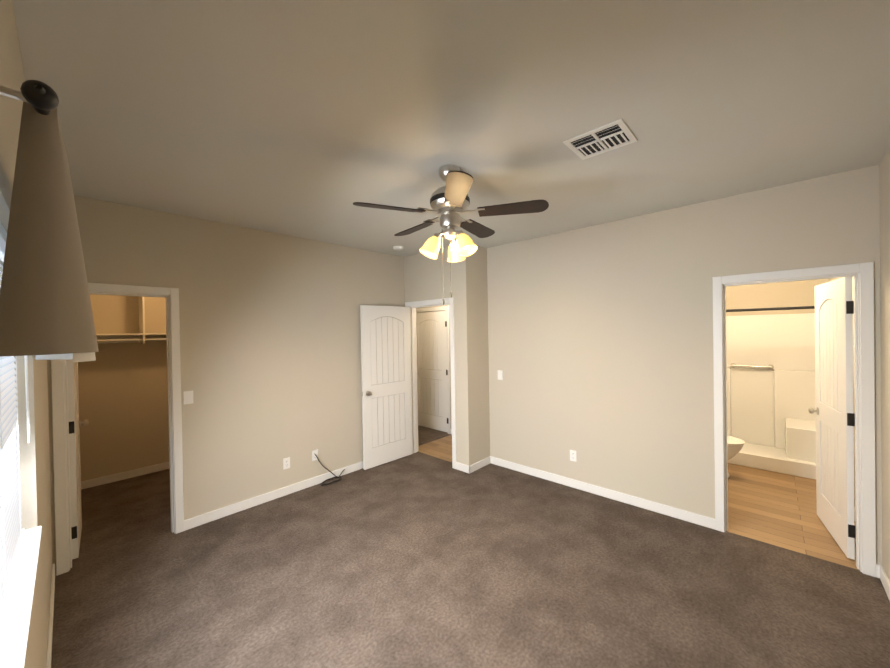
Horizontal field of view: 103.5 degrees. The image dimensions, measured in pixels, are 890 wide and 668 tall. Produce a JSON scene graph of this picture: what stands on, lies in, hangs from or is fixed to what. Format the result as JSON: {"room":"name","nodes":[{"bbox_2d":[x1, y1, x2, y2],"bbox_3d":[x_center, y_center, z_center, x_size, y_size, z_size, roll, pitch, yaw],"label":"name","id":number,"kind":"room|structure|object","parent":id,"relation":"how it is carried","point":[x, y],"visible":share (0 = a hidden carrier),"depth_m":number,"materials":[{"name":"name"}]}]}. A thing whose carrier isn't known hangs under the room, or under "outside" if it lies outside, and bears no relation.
{"room":"empty bedroom","nodes":[
{"label":"empty bedroom","id":0,"kind":"room"},
{"bbox_2d":[0,0,51,667],"bbox_3d":[-1.974,0.344,1.605,6.450,2.740,0.150,-1,1,43],"label":"wall","id":1,"kind":"structure","parent":0,"point":[34,468],"depth_m":1.44,"materials":[{"name":"paint"}]},
{"bbox_2d":[0,222,30,642],"bbox_3d":[-1.265,0.237,0.996,1.264,1.120,0.059,-1,1,43],"label":"window","id":2,"kind":"structure","parent":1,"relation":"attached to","point":[12,531],"depth_m":1.18,"materials":[{"name":"white"}]},
{"bbox_2d":[0,526,41,667],"bbox_3d":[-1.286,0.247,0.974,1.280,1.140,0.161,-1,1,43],"label":"window sill","id":3,"kind":"structure","parent":1,"relation":"in","point":[13,643],"depth_m":1.03,"materials":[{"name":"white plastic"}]},
{"bbox_2d":[0,80,98,361],"bbox_3d":[-1.207,-0.175,1.078,1.624,0.461,0.136,-1,1,43],"label":"curtain valance","id":4,"kind":"object","parent":1,"relation":"attached to","point":[46,313],"visible":1,"depth_m":0.57,"materials":[{"name":"beige fabric"}]},
{"bbox_2d":[46,563,54,667],"bbox_3d":[-1.212,1.661,1.041,4.284,0.088,0.013,-1,1,43],"label":"baseboard","id":5,"kind":"structure","parent":1,"relation":"attached to","point":[51,612],"depth_m":2.00,"materials":[{"name":"white wood"}]},
{"bbox_2d":[78,294,168,480],"bbox_3d":[-2.769,0.328,5.403,0.120,2.740,4.640,-1,1,43],"label":"wall","id":6,"kind":"structure","parent":0,"point":[123,398],"depth_m":4.17,"materials":[{"name":"paint"}]},
{"bbox_2d":[81,462,169,489],"bbox_3d":[-3.425,1.672,4.583,0.013,0.088,2.200,-1,1,43],"label":"baseboard","id":7,"kind":"structure","parent":6,"relation":"attached to","point":[163,466],"depth_m":4.16,"materials":[{"name":"white"}]},
{"bbox_2d":[96,296,166,343],"bbox_3d":[-3.345,-0.459,4.459,0.330,1.128,2.198,-1,1,43],"label":"closet shelf","id":8,"kind":"object","parent":6,"relation":"attached to","point":[139,337],"visible":0.46,"depth_m":4.10,"materials":[{"name":"white wood"}]},
{"bbox_2d":[47,195,404,574],"bbox_3d":[-1.724,0.323,3.742,0.120,2.740,3.325,-1,1,43],"label":"wall","id":9,"kind":"structure","parent":0,"point":[270,347],"depth_m":3.46,"materials":[{"name":"paint"}]},
{"bbox_2d":[67,359,88,558],"bbox_3d":[-3.020,0.700,2.876,0.637,2.020,0.153,-1,1,43],"label":"closet door","id":10,"kind":"structure","parent":9,"relation":"in","point":[75,423],"depth_m":2.67,"materials":[{"name":"white painted wood"},{"name":"dark metal"}]},
{"bbox_2d":[51,283,183,575],"bbox_3d":[-2.583,0.664,2.811,0.152,2.102,0.744,-1,1,43],"label":"door frame","id":11,"kind":"structure","parent":9,"relation":"attached to","point":[61,458],"depth_m":2.75,"materials":[{"name":"white wood"}]},
{"bbox_2d":[183,391,193,404],"bbox_3d":[-2.247,0.557,3.077,0.012,0.114,0.070,-1,1,43],"label":"light switch","id":12,"kind":"object","parent":9,"relation":"attached to","point":[188,397],"visible":1,"depth_m":3.08,"materials":[{"name":"white plastic"}]},
{"bbox_2d":[184,461,362,530],"bbox_3d":[-1.392,1.641,3.980,0.024,0.088,2.570,-1,1,43],"label":"baseboard","id":13,"kind":"structure","parent":9,"relation":"attached to","point":[199,520],"depth_m":3.52,"materials":[{"name":"white wood"}]},
{"bbox_2d":[283,457,289,469],"bbox_3d":[-1.667,1.362,3.697,0.007,0.114,0.070,-1,1,43],"label":"electrical outlet","id":14,"kind":"object","parent":9,"relation":"attached to","point":[286,463],"visible":1,"depth_m":3.69,"materials":[{"name":"white plastic"}]},
{"bbox_2d":[312,449,317,460],"bbox_3d":[-1.454,1.357,3.928,0.007,0.114,0.070,-1,1,43],"label":"electrical outlet","id":15,"kind":"object","parent":9,"relation":"attached to","point":[314,457],"visible":0.98,"depth_m":3.92,"materials":[{"name":"white plastic"}]},
{"bbox_2d":[315,454,344,485],"bbox_3d":[-1.280,1.510,4.006,0.137,0.335,0.358,-1,1,43],"label":"cord","id":16,"kind":"object","parent":15,"relation":"attached to","point":[322,483],"visible":1,"depth_m":3.96,"materials":[{"name":"black plastic"}]},
{"bbox_2d":[404,246,460,462],"bbox_3d":[-0.885,0.296,5.312,3.008,2.740,0.120,-1,1,43],"label":"wall","id":17,"kind":"structure","parent":0,"point":[426,278],"depth_m":4.46,"materials":[{"name":"beige paint"}]},
{"bbox_2d":[405,298,456,468],"bbox_3d":[-0.160,0.608,4.648,0.894,2.102,0.152,-1,1,43],"label":"door frame","id":18,"kind":"structure","parent":17,"relation":"attached to","point":[413,306],"depth_m":4.72,"materials":[{"name":"white wood"}]},
{"bbox_2d":[360,305,412,469],"bbox_3d":[-0.740,0.647,4.586,0.153,2.020,0.790,-1,1,43],"label":"entry door","id":19,"kind":"structure","parent":18,"relation":"attached to","point":[386,382],"depth_m":4.53,"materials":[{"name":"white wood"}]},
{"bbox_2d":[416,305,451,428],"bbox_3d":[-0.174,0.278,6.079,3.008,2.740,0.120,-1,1,43],"label":"wall","id":20,"kind":"structure","parent":0,"point":[449,355],"depth_m":5.75,"materials":[{"name":"paint"}]},
{"bbox_2d":[416,311,448,431],"bbox_3d":[-0.239,0.627,6.085,0.829,2.020,0.153,-1,1,43],"label":"hall door","id":21,"kind":"structure","parent":20,"relation":"in","point":[432,372],"depth_m":6.05,"materials":[{"name":"white wood"}]},
{"bbox_2d":[416,306,450,433],"bbox_3d":[-0.223,0.597,6.131,0.934,2.102,0.152,-1,1,43],"label":"door frame","id":22,"kind":"structure","parent":20,"relation":"attached to","point":[444,308],"depth_m":5.78,"materials":[{"name":"white wood"}]},
{"bbox_2d":[418,425,451,461],"bbox_3d":[-0.087,1.695,6.158,3.008,0.101,2.155,-1,1,43],"label":"floor","id":23,"kind":"structure","parent":0,"point":[435,443],"depth_m":5.31,"materials":[{"name":"wood"}]},
{"bbox_2d":[12,0,889,256],"bbox_3d":[0.380,-1.137,4.161,6.450,0.100,7.150,-1,1,43],"label":"ceiling","id":24,"kind":"structure","parent":0,"point":[312,119],"depth_m":1.61,"materials":[{"name":"paint"}]},
{"bbox_2d":[393,246,403,250],"bbox_3d":[-0.573,-1.053,4.316,0.128,0.037,0.128,-1,1,43],"label":"smoke detector","id":25,"kind":"object","parent":24,"relation":"attached to","point":[398,248],"visible":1,"depth_m":4.27,"materials":[{"name":"white plastic"}]},
{"bbox_2d":[353,164,548,304],"bbox_3d":[0.025,-0.628,2.312,1.157,0.875,1.168,-1,1,43],"label":"fan","id":26,"kind":"object","parent":24,"relation":"hanging from","point":[449,202],"visible":1,"depth_m":2.21,"materials":[{"name":"brown wood"}]},
{"bbox_2d":[563,119,636,159],"bbox_3d":[0.866,-1.073,1.959,0.305,0.010,0.280,-1,1,43],"label":"ceiling vent","id":27,"kind":"object","parent":24,"relation":"in","point":[606,138],"visible":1,"depth_m":1.95,"materials":[{"name":"white plastic"}]},
{"bbox_2d":[51,452,889,667],"bbox_3d":[-0.667,1.730,3.000,6.450,0.100,3.924,-1,1,43],"label":"floor","id":28,"kind":"structure","parent":0,"point":[418,560],"depth_m":2.32,"materials":[{"name":"brown carpet"}]},
{"bbox_2d":[458,246,489,465],"bbox_3d":[0.617,0.275,4.632,0.120,2.740,1.165,-1,1,43],"label":"wall","id":29,"kind":"structure","parent":0,"point":[474,356],"depth_m":4.26,"materials":[{"name":"paint"}]},
{"bbox_2d":[466,456,489,473],"bbox_3d":[0.423,1.607,4.310,0.013,0.088,0.408,-1,1,43],"label":"baseboard","id":30,"kind":"structure","parent":29,"relation":"attached to","point":[469,469],"depth_m":4.27,"materials":[{"name":"white wood"}]},
{"bbox_2d":[487,165,881,564],"bbox_3d":[1.761,0.265,3.445,3.172,2.740,0.120,-1,1,43],"label":"wall","id":31,"kind":"structure","parent":0,"point":[600,340],"depth_m":3.28,"materials":[{"name":"paint"}]},
{"bbox_2d":[498,370,502,379],"bbox_3d":[0.683,0.511,4.359,0.070,0.114,0.012,-1,1,43],"label":"light switch","id":32,"kind":"object","parent":31,"relation":"attached to","point":[500,375],"visible":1,"depth_m":4.35,"materials":[{"name":"white plastic"}]},
{"bbox_2d":[570,450,576,461],"bbox_3d":[1.368,1.299,3.746,0.070,0.114,0.007,-1,1,43],"label":"electrical outlet","id":33,"kind":"object","parent":31,"relation":"attached to","point":[573,456],"visible":1,"depth_m":3.74,"materials":[{"name":"white plastic"}]},
{"bbox_2d":[490,456,714,528],"bbox_3d":[1.417,1.595,3.704,2.297,0.088,0.013,-1,1,43],"label":"baseboard","id":34,"kind":"structure","parent":31,"relation":"attached to","point":[667,510],"depth_m":3.46,"materials":[{"name":"white wood"}]},
{"bbox_2d":[712,262,875,576],"bbox_3d":[2.596,0.575,2.678,0.854,2.102,0.152,-1,1,43],"label":"door frame","id":35,"kind":"structure","parent":31,"relation":"attached to","point":[864,397],"depth_m":2.41,"materials":[{"name":"white wood"}]},
{"bbox_2d":[808,277,855,559],"bbox_3d":[3.074,0.595,2.802,0.210,2.020,0.738,-1,1,43],"label":"bathroom door","id":36,"kind":"structure","parent":31,"relation":"in","point":[833,410],"depth_m":2.71,"materials":[{"name":"white wood"}]},
{"bbox_2d":[726,306,814,311],"bbox_3d":[3.634,-0.289,4.240,1.385,0.032,0.032,-1,1,43],"label":"shower rail","id":37,"kind":"object","parent":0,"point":[775,308],"visible":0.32,"depth_m":4.08,"materials":[{"name":"black"}]},
{"bbox_2d":[726,279,827,315],"bbox_3d":[4.308,0.209,4.963,1.500,2.740,0.120,-1,1,43],"label":"wall","id":38,"kind":"structure","parent":0,"point":[784,294],"depth_m":4.74,"materials":[{"name":"paint"}]},
{"bbox_2d":[727,463,859,569],"bbox_3d":[3.383,1.653,3.928,1.770,0.101,2.946,-1,1,43],"label":"floor","id":39,"kind":"structure","parent":0,"point":[774,508],"depth_m":3.16,"materials":[{"name":"wood"}]},
{"bbox_2d":[727,436,744,477],"bbox_3d":[3.006,1.211,4.094,0.756,0.795,0.460,-1,1,43],"label":"toilet","id":40,"kind":"object","parent":39,"relation":"on","point":[734,446],"visible":0.19,"depth_m":3.83,"materials":[{"name":"white ceramic"}]},
{"bbox_2d":[726,313,815,479],"bbox_3d":[3.945,0.668,4.566,1.496,1.840,0.968,-1,1,43],"label":"shower stall","id":41,"kind":"object","parent":39,"relation":"on","point":[771,421],"visible":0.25,"depth_m":4.68,"materials":[{"name":"white plastic"}]},
{"bbox_2d":[730,363,773,368],"bbox_3d":[4.234,0.446,4.851,0.456,0.066,0.058,-1,1,43],"label":"grab rail","id":42,"kind":"object","parent":41,"relation":"attached to","point":[734,365],"visible":1,"depth_m":4.83,"materials":[{"name":"silver metal"}]},
{"bbox_2d":[828,149,889,580],"bbox_3d":[2.714,0.259,2.030,0.150,2.740,7.150,-1,1,43],"label":"wall","id":43,"kind":"structure","parent":0,"point":[884,183],"depth_m":2.23,"materials":[{"name":"paint"}]},
{"bbox_2d":[854,506,881,572],"bbox_3d":[3.572,1.562,3.073,0.030,0.088,1.751,-1,1,43],"label":"baseboard","id":44,"kind":"structure","parent":43,"relation":"attached to","point":[878,567],"depth_m":2.34,"materials":[{"name":"white wood"}]}
]}

